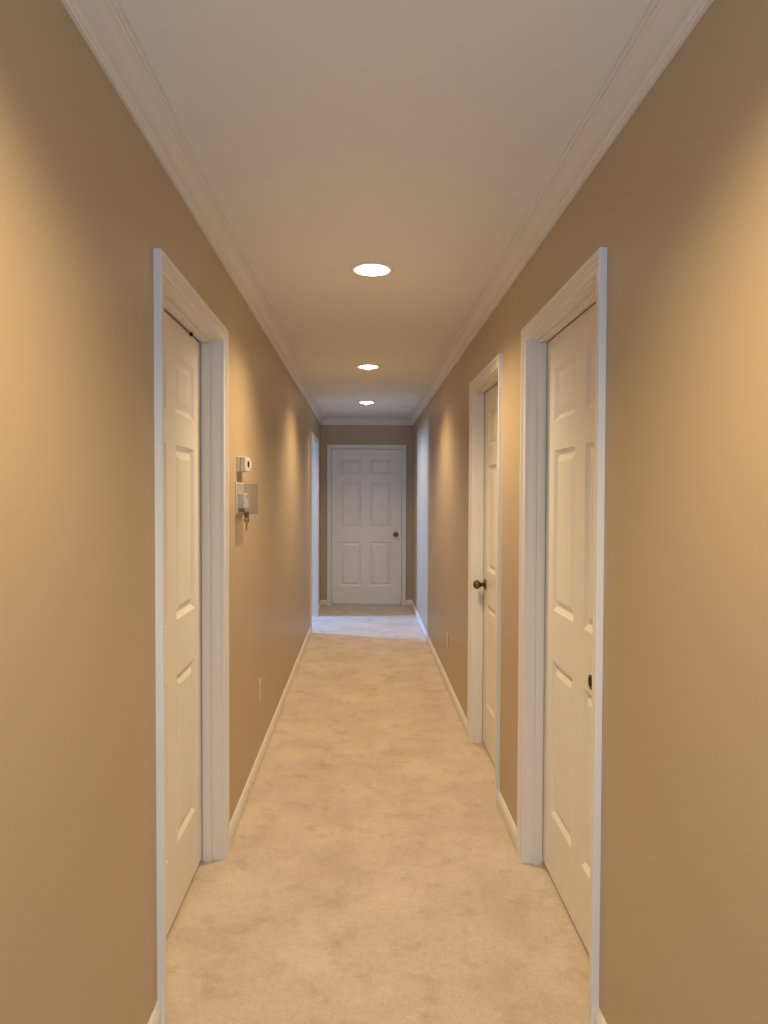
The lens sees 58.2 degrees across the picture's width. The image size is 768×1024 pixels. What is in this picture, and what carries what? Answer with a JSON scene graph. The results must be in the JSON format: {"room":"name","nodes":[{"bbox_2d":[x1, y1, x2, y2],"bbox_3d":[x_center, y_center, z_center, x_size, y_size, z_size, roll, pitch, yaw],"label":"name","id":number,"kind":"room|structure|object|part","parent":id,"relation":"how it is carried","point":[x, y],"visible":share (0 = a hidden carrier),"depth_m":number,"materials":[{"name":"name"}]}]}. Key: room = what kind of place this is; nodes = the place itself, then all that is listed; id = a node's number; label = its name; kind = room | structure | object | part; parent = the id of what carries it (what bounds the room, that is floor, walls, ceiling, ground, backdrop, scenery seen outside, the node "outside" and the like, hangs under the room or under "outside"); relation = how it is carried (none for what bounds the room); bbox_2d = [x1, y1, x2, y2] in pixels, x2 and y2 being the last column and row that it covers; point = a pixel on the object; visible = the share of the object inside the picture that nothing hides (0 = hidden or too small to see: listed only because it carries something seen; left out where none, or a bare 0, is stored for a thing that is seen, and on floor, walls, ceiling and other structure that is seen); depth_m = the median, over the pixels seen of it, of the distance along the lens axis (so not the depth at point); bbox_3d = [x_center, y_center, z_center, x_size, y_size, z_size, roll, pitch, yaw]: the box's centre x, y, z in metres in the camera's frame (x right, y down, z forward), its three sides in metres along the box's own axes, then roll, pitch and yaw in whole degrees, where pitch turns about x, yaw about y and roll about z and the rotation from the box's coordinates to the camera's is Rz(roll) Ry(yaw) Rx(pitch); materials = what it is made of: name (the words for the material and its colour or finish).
{"room":"home hallway","nodes":[
{"label":"home hallway","id":0,"kind":"room"},
{"bbox_2d":[0,0,320,1023],"bbox_3d":[-1.018,0.127,3.984,0.685,2.480,10.215,0,1,-2],"label":"wall","id":1,"kind":"structure","parent":0,"point":[86,201],"depth_m":1.42,"materials":[{"name":"beige paint"}]},
{"bbox_2d":[148,1001,161,1023],"bbox_3d":[-0.568,1.399,0.399,0.015,0.066,2.960,0,1,-2],"label":"baseboard","id":2,"kind":"structure","parent":1,"relation":"attached to","point":[156,1017],"depth_m":1.84,"materials":[{"name":"white wood"}]},
{"bbox_2d":[164,311,201,934],"bbox_3d":[-0.715,0.363,2.304,0.047,2.022,0.795,0,1,-2],"label":"door","id":3,"kind":"structure","parent":1,"relation":"in","point":[182,387],"depth_m":2.43,"materials":[{"name":"white wood"}]},
{"bbox_2d":[153,248,229,1023],"bbox_3d":[-0.674,0.342,2.305,0.135,2.105,0.910,0,1,-2],"label":"door frame","id":4,"kind":"structure","parent":1,"relation":"attached to","point":[174,295],"depth_m":2.69,"materials":[{"name":"white wood"}]},
{"bbox_2d":[61,0,325,424],"bbox_3d":[-0.640,-1.048,3.908,0.066,0.088,10.100,0,1,-2],"label":"crown molding","id":5,"kind":"structure","parent":1,"relation":"attached to","point":[104,25],"depth_m":1.85,"materials":[{"name":"white paint"}]},
{"bbox_2d":[235,482,248,517],"bbox_3d":[-0.613,-0.055,3.091,0.072,0.155,0.185,0,1,-2],"label":"guard","id":6,"kind":"object","parent":1,"relation":"attached to","point":[241,498],"visible":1,"depth_m":3.04,"materials":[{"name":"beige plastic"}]},
{"bbox_2d":[244,518,248,530],"bbox_3d":[-0.601,0.053,3.020,0.025,0.060,0.002,0,1,-2],"label":"key","id":7,"kind":"object","parent":6,"relation":"hanging from","point":[245,520],"visible":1,"depth_m":3.02,"materials":[{"name":"gold metal"}]},
{"bbox_2d":[237,456,250,472],"bbox_3d":[-0.626,-0.212,3.094,0.045,0.067,0.138,0,1,-2],"label":"wall thermostat","id":8,"kind":"object","parent":1,"relation":"attached to","point":[243,463],"visible":1,"depth_m":3.03,"materials":[{"name":"beige plastic"}]},
{"bbox_3d":[-0.642,-0.213,3.093,0.013,0.067,0.138,0,1,-2],"label":"plate","id":9,"kind":"part","parent":8,"relation":"part of","materials":[{"name":"beige plastic"}]},
{"bbox_2d":[258,678,260,701],"bbox_3d":[-0.665,0.955,3.702,0.008,0.115,0.070,0,1,-2],"label":"wall outlet","id":10,"kind":"object","parent":1,"relation":"attached to","point":[259,681],"visible":1,"depth_m":3.67,"materials":[{"name":"beige plastic"}]},
{"bbox_2d":[230,627,310,843],"bbox_3d":[-0.703,1.284,4.995,0.015,0.066,4.420,0,1,-2],"label":"baseboard","id":11,"kind":"structure","parent":1,"relation":"attached to","point":[243,799],"depth_m":3.74,"materials":[{"name":"white wood"}]},
{"bbox_2d":[310,432,318,632],"bbox_3d":[-0.833,0.207,7.715,0.135,2.105,1.077,0,1,-2],"label":"door frame","id":12,"kind":"structure","parent":1,"relation":"attached to","point":[314,442],"depth_m":8.20,"materials":[{"name":"white wood"}]},
{"bbox_2d":[321,425,412,605],"bbox_3d":[-0.227,0.003,9.058,1.194,2.480,0.115,0,1,-2],"label":"wall","id":13,"kind":"structure","parent":0,"point":[330,434],"depth_m":8.98,"materials":[{"name":"beige paint"}]},
{"bbox_2d":[327,444,405,605],"bbox_3d":[-0.229,0.175,9.052,1.030,2.105,0.135,0,1,-2],"label":"door frame","id":14,"kind":"structure","parent":13,"relation":"attached to","point":[330,447],"depth_m":8.99,"materials":[{"name":"white wood"}]},
{"bbox_2d":[332,449,401,602],"bbox_3d":[-0.228,0.191,9.017,0.914,2.017,0.106,0,1,-2],"label":"door","id":15,"kind":"structure","parent":13,"relation":"in","point":[366,483],"depth_m":9.04,"materials":[{"name":"white wood"}]},
{"bbox_2d":[322,418,411,424],"bbox_3d":[-0.221,-1.172,8.940,1.194,0.088,0.066,0,1,-2],"label":"crown molding","id":16,"kind":"structure","parent":13,"relation":"attached to","point":[328,421],"depth_m":8.94,"materials":[{"name":"white paint"}]},
{"bbox_2d":[166,603,589,1023],"bbox_3d":[-1.118,1.353,4.755,4.850,0.050,11.700,0,1,-2],"label":"floor","id":17,"kind":"structure","parent":0,"point":[372,872],"depth_m":2.56,"materials":[{"name":"beige carpet"}]},
{"bbox_2d":[119,0,650,417],"bbox_3d":[-0.075,-1.211,3.978,1.424,0.240,10.215,0,1,-2],"label":"ceiling","id":18,"kind":"structure","parent":0,"point":[418,138],"depth_m":1.92,"materials":[{"name":"white paint"}]},
{"bbox_2d":[358,401,375,404],"bbox_3d":[-0.186,-1.229,7.389,0.195,0.154,0.195,0,1,-2],"label":"recessed light","id":19,"kind":"object","parent":18,"relation":"in","point":[361,402],"visible":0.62,"depth_m":7.37,"materials":[{"name":"white"}]},
{"bbox_2d":[356,364,380,369],"bbox_3d":[-0.121,-1.177,5.331,0.195,0.154,0.195,0,1,-2],"label":"recessed light","id":20,"kind":"object","parent":18,"relation":"in","point":[362,366],"visible":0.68,"depth_m":5.31,"materials":[{"name":"white"}]},
{"bbox_3d":[-0.121,-1.175,5.331,0.095,0.149,0.095,0,1,-2],"label":"bulb","id":21,"kind":"part","parent":20,"relation":"part of","materials":[{"name":"white glass"}]},
{"bbox_2d":[350,262,393,276],"bbox_3d":[-0.052,-1.120,3.033,0.195,0.154,0.195,0,1,-2],"label":"recessed light","id":22,"kind":"object","parent":18,"relation":"in","point":[365,269],"visible":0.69,"depth_m":3.02,"materials":[{"name":"white"}]},
{"bbox_3d":[-0.052,-1.117,3.033,0.095,0.149,0.095,0,1,-2],"label":"bulb","id":23,"kind":"part","parent":22,"relation":"part of","materials":[{"name":"white glass"}]},
{"bbox_2d":[412,0,767,1023],"bbox_3d":[0.860,0.131,4.039,0.685,2.480,10.215,0,1,-2],"label":"wall","id":24,"kind":"structure","parent":0,"point":[677,202],"depth_m":1.43,"materials":[{"name":"beige paint"}]},
{"bbox_2d":[411,601,466,733],"bbox_3d":[0.435,1.248,6.571,0.015,0.066,4.956,0,1,-2],"label":"baseboard","id":25,"kind":"structure","parent":24,"relation":"attached to","point":[456,703],"depth_m":5.36,"materials":[{"name":"white wood"}]},
{"bbox_2d":[467,353,502,805],"bbox_3d":[0.577,0.313,3.631,0.135,2.105,0.881,0,1,-2],"label":"door frame","id":26,"kind":"structure","parent":24,"relation":"attached to","point":[492,374],"depth_m":4.00,"materials":[{"name":"white wood"}]},
{"bbox_2d":[473,383,497,764],"bbox_3d":[0.574,0.335,3.631,0.106,2.019,0.767,0,1,-2],"label":"door","id":27,"kind":"structure","parent":24,"relation":"in","point":[489,583],"depth_m":3.83,"materials":[{"name":"white wood"}]},
{"bbox_3d":[0.542,0.415,3.951,0.062,0.053,0.053,0,1,-2],"label":"knob","id":28,"kind":"part","parent":27,"relation":"part of","materials":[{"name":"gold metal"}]},
{"bbox_2d":[497,791,516,849],"bbox_3d":[0.540,1.338,2.991,0.015,0.066,0.447,0,1,-2],"label":"baseboard","id":29,"kind":"structure","parent":24,"relation":"attached to","point":[506,816],"depth_m":2.99,"materials":[{"name":"white wood"}]},
{"bbox_2d":[408,0,713,424],"bbox_3d":[0.492,-1.046,3.941,0.066,0.088,10.100,0,1,-2],"label":"crown molding","id":30,"kind":"structure","parent":24,"relation":"attached to","point":[664,26],"depth_m":1.84,"materials":[{"name":"white paint"}]},
{"bbox_2d":[517,247,606,1023],"bbox_3d":[0.616,0.346,2.290,0.135,2.105,0.908,0,1,-2],"label":"door frame","id":31,"kind":"structure","parent":24,"relation":"attached to","point":[587,287],"depth_m":2.67,"materials":[{"name":"white wood"}]},
{"bbox_2d":[543,303,595,952],"bbox_3d":[0.655,0.368,2.292,0.038,2.020,0.794,0,1,-2],"label":"door","id":32,"kind":"structure","parent":24,"relation":"in","point":[570,428],"depth_m":2.37,"materials":[{"name":"white wood"}]},
{"bbox_2d":[594,1007,606,1023],"bbox_3d":[0.616,1.402,0.407,0.015,0.066,2.908,0,1,-2],"label":"baseboard","id":33,"kind":"structure","parent":24,"relation":"attached to","point":[598,1017],"depth_m":1.84,"materials":[{"name":"white wood"}]}
]}

